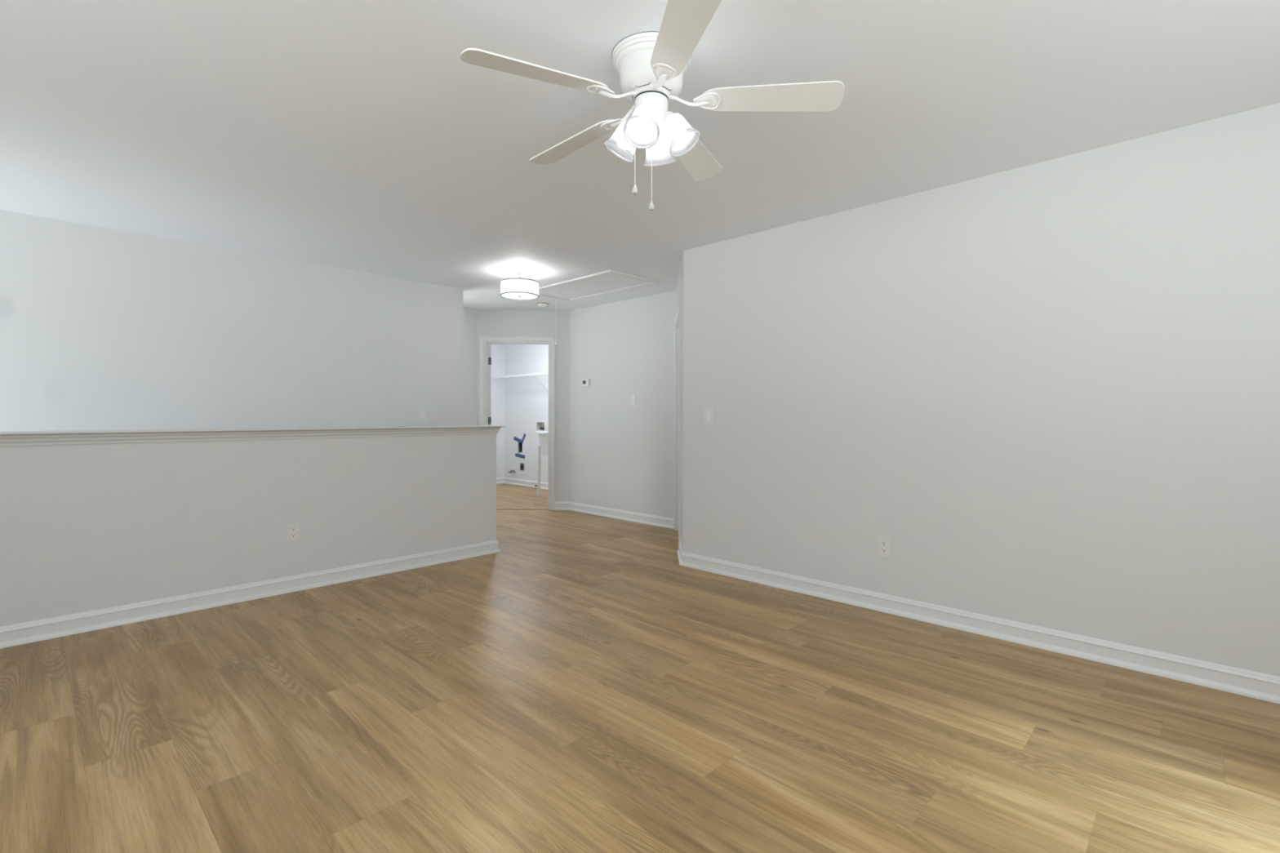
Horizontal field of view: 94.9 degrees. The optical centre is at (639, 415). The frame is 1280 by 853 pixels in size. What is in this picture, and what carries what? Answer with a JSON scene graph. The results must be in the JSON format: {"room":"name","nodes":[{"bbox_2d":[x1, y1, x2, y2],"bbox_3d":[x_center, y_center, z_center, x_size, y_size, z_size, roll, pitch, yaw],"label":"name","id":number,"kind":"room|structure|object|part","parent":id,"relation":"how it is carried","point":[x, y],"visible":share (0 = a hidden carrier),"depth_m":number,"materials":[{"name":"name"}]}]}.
{"room":"empty loft room","nodes":[
{"label":"empty loft room","id":0,"kind":"room"},
{"bbox_2d":[0,209,463,431],"bbox_3d":[-3.462,1.385,4.331,0.120,5.340,4.670,0,0,44],"label":"wall","id":1,"kind":"structure","parent":0,"point":[101,328],"depth_m":4.43,"materials":[{"name":"paint"}]},
{"bbox_2d":[0,434,496,626],"bbox_3d":[-2.769,2.077,3.449,0.115,3.960,4.355,0,0,44],"label":"wall","id":2,"kind":"structure","parent":0,"point":[84,527],"depth_m":3.56,"materials":[{"name":"paint"}]},
{"bbox_2d":[0,540,501,648],"bbox_3d":[-2.747,1.106,3.449,0.144,0.101,4.384,0,0,44],"label":"baseboard","id":3,"kind":"structure","parent":2,"relation":"attached to","point":[12,635],"depth_m":3.56,"materials":[{"name":"white paint"}]},
{"bbox_2d":[0,425,505,446],"bbox_3d":[-2.748,0.121,3.467,0.219,0.072,4.407,0,0,44],"label":"trim","id":4,"kind":"structure","parent":2,"relation":"attached to","point":[7,438],"depth_m":3.58,"materials":[{"name":"paint"}]},
{"bbox_2d":[286,522,299,542],"bbox_3d":[-2.282,0.772,3.866,0.008,0.122,0.076,0,0,44],"label":"wall outlet","id":5,"kind":"object","parent":2,"relation":"attached to","point":[292,529],"visible":1,"depth_m":3.86,"materials":[{"name":"plastic"}]},
{"bbox_2d":[290,533,296,537],"bbox_3d":[-2.281,0.791,3.864,0.002,0.027,0.034,0,0,44],"label":"receptacle","id":6,"kind":"object","parent":5,"relation":"attached to","point":[292,535],"depth_m":3.86,"materials":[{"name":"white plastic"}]},
{"bbox_2d":[290,527,296,531],"bbox_3d":[-2.280,0.752,3.864,0.002,0.027,0.034,0,0,44],"label":"receptacle","id":7,"kind":"object","parent":5,"relation":"attached to","point":[292,529],"depth_m":3.86,"materials":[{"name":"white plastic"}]},
{"bbox_2d":[462,308,476,425],"bbox_3d":[-2.832,-0.013,6.382,0.120,2.540,2.300,0,0,44],"label":"wall","id":8,"kind":"structure","parent":0,"point":[469,324],"depth_m":7.10,"materials":[{"name":"paint"}]},
{"bbox_2d":[488,344,504,477],"bbox_3d":[-2.546,-0.013,9.861,0.120,2.540,3.880,0,0,44],"label":"wall","id":9,"kind":"structure","parent":0,"point":[497,350],"depth_m":9.94,"materials":[{"name":"paint"}]},
{"bbox_2d":[476,310,569,501],"bbox_3d":[-1.429,-0.061,7.244,1.131,2.440,0.120,0,0,-1],"label":"wall","id":10,"kind":"structure","parent":0,"point":[489,322],"depth_m":7.19,"materials":[{"name":"paint"}]},
{"bbox_2d":[488,345,491,425],"bbox_3d":[-2.023,0.137,7.640,0.169,2.018,0.772,0,0,-24],"label":"door","id":11,"kind":"structure","parent":10,"relation":"in","point":[489,346],"depth_m":7.30,"materials":[{"name":"white paint"}]},
{"bbox_2d":[479,336,555,510],"bbox_3d":[-1.503,0.099,7.234,0.920,2.120,0.140,0,0,-1],"label":"trim","id":12,"kind":"structure","parent":10,"relation":"attached to","point":[551,340],"depth_m":7.17,"materials":[{"name":"white paint"}]},
{"bbox_2d":[504,344,548,482],"bbox_3d":[-0.931,-0.060,8.786,3.700,2.440,0.120,0,0,44],"label":"wall","id":13,"kind":"structure","parent":0,"point":[526,398],"depth_m":9.62,"materials":[{"name":"paint"}]},
{"bbox_2d":[513,436,521,443],"bbox_3d":[-2.035,0.410,9.759,0.225,0.113,0.001,0,0,44],"label":"tape","id":14,"kind":"object","parent":13,"relation":"attached to","point":[515,438],"visible":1,"depth_m":9.77,"materials":[{"name":"blue plastic"}]},
{"bbox_2d":[491,372,548,391],"bbox_3d":[-1.368,-0.481,8.907,2.900,0.320,0.311,0,0,44],"label":"wire shelf","id":15,"kind":"object","parent":13,"relation":"attached to","point":[541,373],"visible":0.44,"depth_m":9.28,"materials":[{"name":"white metal"}]},
{"bbox_2d":[515,453,524,458],"bbox_3d":[-1.983,0.675,9.707,0.278,0.085,0.001,0,0,44],"label":"tape","id":16,"kind":"object","parent":13,"relation":"attached to","point":[517,455],"visible":1,"depth_m":9.71,"materials":[{"name":"blue plastic"}]},
{"bbox_2d":[519,441,522,452],"bbox_3d":[-1.940,0.516,9.743,0.110,0.195,0.110,0,0,44],"label":"air vent","id":17,"kind":"object","parent":13,"relation":"in","point":[521,443],"visible":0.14,"depth_m":9.78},
{"bbox_2d":[520,462,524,470],"bbox_3d":[-1.943,0.850,9.661,0.104,0.116,0.014,0,0,44],"label":"dryer outlet","id":18,"kind":"object","parent":13,"relation":"attached to","point":[522,465],"visible":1,"depth_m":9.66,"materials":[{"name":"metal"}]},
{"bbox_2d":[535,421,545,431],"bbox_3d":[-1.549,0.179,9.348,0.250,0.170,0.091,0,0,44],"label":"washer outlet box","id":19,"kind":"object","parent":13,"relation":"attached to","point":[540,425],"visible":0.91,"depth_m":9.39,"materials":[{"name":"white plastic"}]},
{"bbox_2d":[569,290,675,518],"bbox_3d":[-0.206,-0.058,6.651,1.700,2.440,0.120,0,0,44],"label":"wall","id":20,"kind":"structure","parent":0,"point":[622,454],"depth_m":6.54,"materials":[{"name":"paint"}]},
{"bbox_2d":[496,476,674,528],"bbox_3d":[-1.333,1.109,7.645,4.700,0.101,2.080,0,0,44],"label":"baseboard","id":21,"kind":"structure","parent":20,"relation":"attached to","point":[649,519],"depth_m":6.79,"materials":[{"name":"white paint"}]},
{"bbox_2d":[582,378,589,386],"bbox_3d":[-0.643,-0.385,6.968,0.116,0.083,0.028,0,0,44],"label":"thermostat","id":22,"kind":"object","parent":20,"relation":"attached to","point":[584,382],"visible":1,"depth_m":6.95,"materials":[{"name":"white plastic"}]},
{"bbox_2d":[631,395,635,405],"bbox_3d":[-0.078,-0.163,6.430,0.070,0.115,0.022,0,0,44],"label":"light switch","id":23,"kind":"object","parent":20,"relation":"attached to","point":[633,397],"visible":1,"depth_m":6.43,"materials":[{"name":"plastic"}]},
{"bbox_2d":[0,483,1279,852],"bbox_3d":[-0.632,1.161,4.550,13.214,0.001,9.513,0,0,44],"label":"floor","id":24,"kind":"structure","parent":0,"point":[574,686],"depth_m":2.19,"materials":[{"name":"brown wood"}]},
{"bbox_2d":[535,431,548,496],"bbox_3d":[-1.099,0.697,8.423,0.580,0.925,0.596,0,0,44],"label":"utility sink","id":25,"kind":"object","parent":24,"relation":"on","point":[543,435],"visible":0.21,"depth_m":8.38,"materials":[{"name":"plastic"}]},
{"bbox_3d":[-1.452,0.799,8.410,0.056,0.720,0.056,0,0,44],"label":"leg","id":26,"kind":"part","parent":25,"relation":"part of","materials":[{"name":"plastic"}]},
{"bbox_2d":[535,431,548,455],"bbox_3d":[-1.108,0.410,8.414,0.580,0.350,0.570,0,0,44],"label":"basin","id":27,"kind":"object","parent":25,"relation":"in","point":[543,435],"depth_m":8.33,"materials":[{"name":"plastic"}]},
{"bbox_2d":[0,0,1279,311],"bbox_3d":[-0.696,-1.339,4.547,10.300,0.120,9.200,0,0,44],"label":"ceiling","id":28,"kind":"structure","parent":0,"point":[352,135],"depth_m":2.49,"materials":[{"name":"paint"}]},
{"bbox_2d":[500,269,538,300],"bbox_3d":[-1.068,-1.162,5.221,0.336,0.234,0.336,0,0,44],"label":"drum light","id":29,"kind":"object","parent":28,"relation":"attached to","point":[521,289],"visible":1,"depth_m":5.11,"materials":[{"name":"white fabric"}]},
{"bbox_3d":[-1.068,-1.118,5.221,0.331,0.120,0.331,0,0,44],"label":"lamp shade","id":30,"kind":"part","parent":29,"relation":"part of","materials":[{"name":"white fabric"}]},
{"bbox_2d":[501,292,537,299],"bbox_3d":[-1.068,-1.061,5.221,0.325,0.003,0.325,0,0,44],"label":"diffuser","id":31,"kind":"object","parent":29,"relation":"attached to","point":[512,295],"depth_m":5.22,"materials":[{"name":"glass"}]},
{"bbox_2d":[537,302,548,307],"bbox_3d":[-1.115,-1.261,6.748,0.128,0.036,0.128,0,0,44],"label":"smoke detector","id":32,"kind":"object","parent":28,"relation":"attached to","point":[540,304],"visible":1,"depth_m":6.70,"materials":[{"name":"plastic"}]},
{"bbox_2d":[538,270,658,344],"bbox_3d":[-0.516,-1.008,5.849,1.320,0.541,0.636,0,0,44],"label":"attic hatch","id":33,"kind":"object","parent":28,"relation":"attached to","point":[608,282],"visible":0.96,"depth_m":5.79,"materials":[{"name":"white paint"}]},
{"bbox_3d":[-0.879,-1.027,6.157,0.004,0.494,0.003,0,0,-1],"label":"pull cord","id":34,"kind":"part","parent":33,"relation":"part of","materials":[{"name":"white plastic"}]},
{"bbox_3d":[-0.516,-1.275,5.849,1.200,0.006,0.516,0,0,44],"label":"hatch panel","id":35,"kind":"part","parent":33,"relation":"part of","materials":[{"name":"paint"}]},
{"bbox_3d":[-0.516,-1.270,5.849,1.320,0.019,0.636,0,0,44],"label":"hatch frame","id":36,"kind":"part","parent":33,"relation":"part of","materials":[{"name":"white paint"}]},
{"bbox_2d":[460,0,844,210],"bbox_3d":[0.002,-0.999,2.134,1.231,0.557,1.284,0,0,44],"label":"ceiling fan","id":37,"kind":"object","parent":28,"relation":"hanging from","point":[651,65],"visible":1,"depth_m":2.02,"materials":[{"name":"white metal"}]},
{"bbox_3d":[-0.327,-1.105,1.896,0.489,0.006,0.134,-2,14,-29],"label":"blade","id":38,"kind":"part","parent":37,"relation":"part of","materials":[{"name":"white wood"}]},
{"bbox_3d":[-0.265,-1.105,2.385,0.489,0.006,0.134,-3,11,43],"label":"blade","id":39,"kind":"part","parent":37,"relation":"part of","materials":[{"name":"white wood"}]},
{"bbox_3d":[-0.051,-0.998,2.125,0.123,0.112,0.123,32,9,14],"label":"lamp shade","id":40,"kind":"part","parent":37,"relation":"part of","materials":[{"name":"white glass"}]},
{"bbox_3d":[0.013,-0.998,2.005,0.123,0.112,0.123,0,-31,17],"label":"lamp shade","id":41,"kind":"part","parent":37,"relation":"part of","materials":[{"name":"white glass"}]},
{"bbox_2d":[635,116,651,133],"bbox_3d":[0.016,-1.018,2.016,0.068,0.110,0.084,0,0,44],"label":"bulb","id":42,"kind":"object","parent":37,"relation":"attached to","point":[642,125],"depth_m":1.99,"materials":[{"name":"white glass"}]},
{"bbox_3d":[0.041,-0.888,2.067,0.004,0.250,0.004,0,0,44],"label":"pull chain","id":43,"kind":"part","parent":37,"relation":"part of","materials":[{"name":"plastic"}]},
{"bbox_3d":[0.068,-0.998,2.189,0.123,0.112,0.123,0,31,17],"label":"lamp shade","id":44,"kind":"part","parent":37,"relation":"part of","materials":[{"name":"white glass"}]},
{"bbox_2d":[664,111,686,142],"bbox_3d":[0.122,-1.018,2.073,0.084,0.110,0.068,0,0,44],"label":"bulb","id":45,"kind":"object","parent":37,"relation":"attached to","point":[674,122],"depth_m":2.03,"materials":[{"name":"white glass"}]},
{"bbox_3d":[0.132,-0.998,2.070,0.123,0.112,0.123,-32,-9,14],"label":"lamp shade","id":46,"kind":"part","parent":37,"relation":"part of","materials":[{"name":"white glass"}]},
{"bbox_3d":[0.118,-1.104,1.685,0.134,0.006,0.489,13,0,-11],"label":"blade","id":47,"kind":"part","parent":37,"relation":"part of","materials":[{"name":"white wood"}]},
{"bbox_3d":[0.220,-1.104,2.476,0.134,0.006,0.489,-14,-8,24],"label":"blade","id":48,"kind":"part","parent":37,"relation":"part of","materials":[{"name":"white wood"}]},
{"bbox_3d":[0.456,-1.103,2.044,0.489,0.006,0.134,2,-13,7],"label":"blade","id":49,"kind":"part","parent":37,"relation":"part of","materials":[{"name":"white wood"}]},
{"bbox_2d":[675,254,683,551],"bbox_3d":[0.411,-0.057,5.291,0.120,2.440,1.454,0,0,1],"label":"wall","id":50,"kind":"structure","parent":0,"point":[679,290],"depth_m":4.79,"materials":[{"name":"paint"}]},
{"bbox_2d":[673,302,680,549],"bbox_3d":[0.407,0.103,5.487,0.140,2.120,1.055,0,0,1],"label":"trim","id":51,"kind":"structure","parent":50,"relation":"attached to","point":[677,495],"depth_m":5.94,"materials":[{"name":"white paint"}]},
{"bbox_2d":[683,102,1279,676],"bbox_3d":[1.900,-0.054,3.151,4.215,2.440,0.120,0,0,44],"label":"wall","id":52,"kind":"structure","parent":0,"point":[1052,386],"depth_m":3.00,"materials":[{"name":"paint"}]},
{"bbox_2d":[704,408,712,424],"bbox_3d":[0.512,0.010,4.391,0.074,0.120,0.010,0,0,44],"label":"light switch","id":53,"kind":"object","parent":52,"relation":"attached to","point":[708,411],"visible":1,"depth_m":4.39,"materials":[{"name":"plastic"}]},
{"bbox_2d":[877,535,890,558],"bbox_3d":[1.451,0.784,3.491,0.076,0.122,0.008,0,0,44],"label":"wall outlet","id":54,"kind":"object","parent":52,"relation":"attached to","point":[883,543],"visible":1,"depth_m":3.49,"materials":[{"name":"plastic"}]},
{"bbox_2d":[880,547,887,552],"bbox_3d":[1.450,0.803,3.490,0.034,0.027,0.002,0,0,44],"label":"receptacle","id":55,"kind":"object","parent":54,"relation":"attached to","point":[882,549],"depth_m":3.49,"materials":[{"name":"white plastic"}]},
{"bbox_2d":[880,541,887,546],"bbox_3d":[1.450,0.764,3.490,0.034,0.027,0.002,0,0,44],"label":"receptacle","id":56,"kind":"object","parent":54,"relation":"attached to","point":[882,543],"depth_m":3.49,"materials":[{"name":"white plastic"}]},
{"bbox_2d":[676,541,1279,704],"bbox_3d":[1.843,1.115,3.304,4.506,0.101,0.322,0,0,44],"label":"baseboard","id":57,"kind":"structure","parent":52,"relation":"attached to","point":[1248,683],"depth_m":2.99,"materials":[{"name":"white paint"}]}
]}

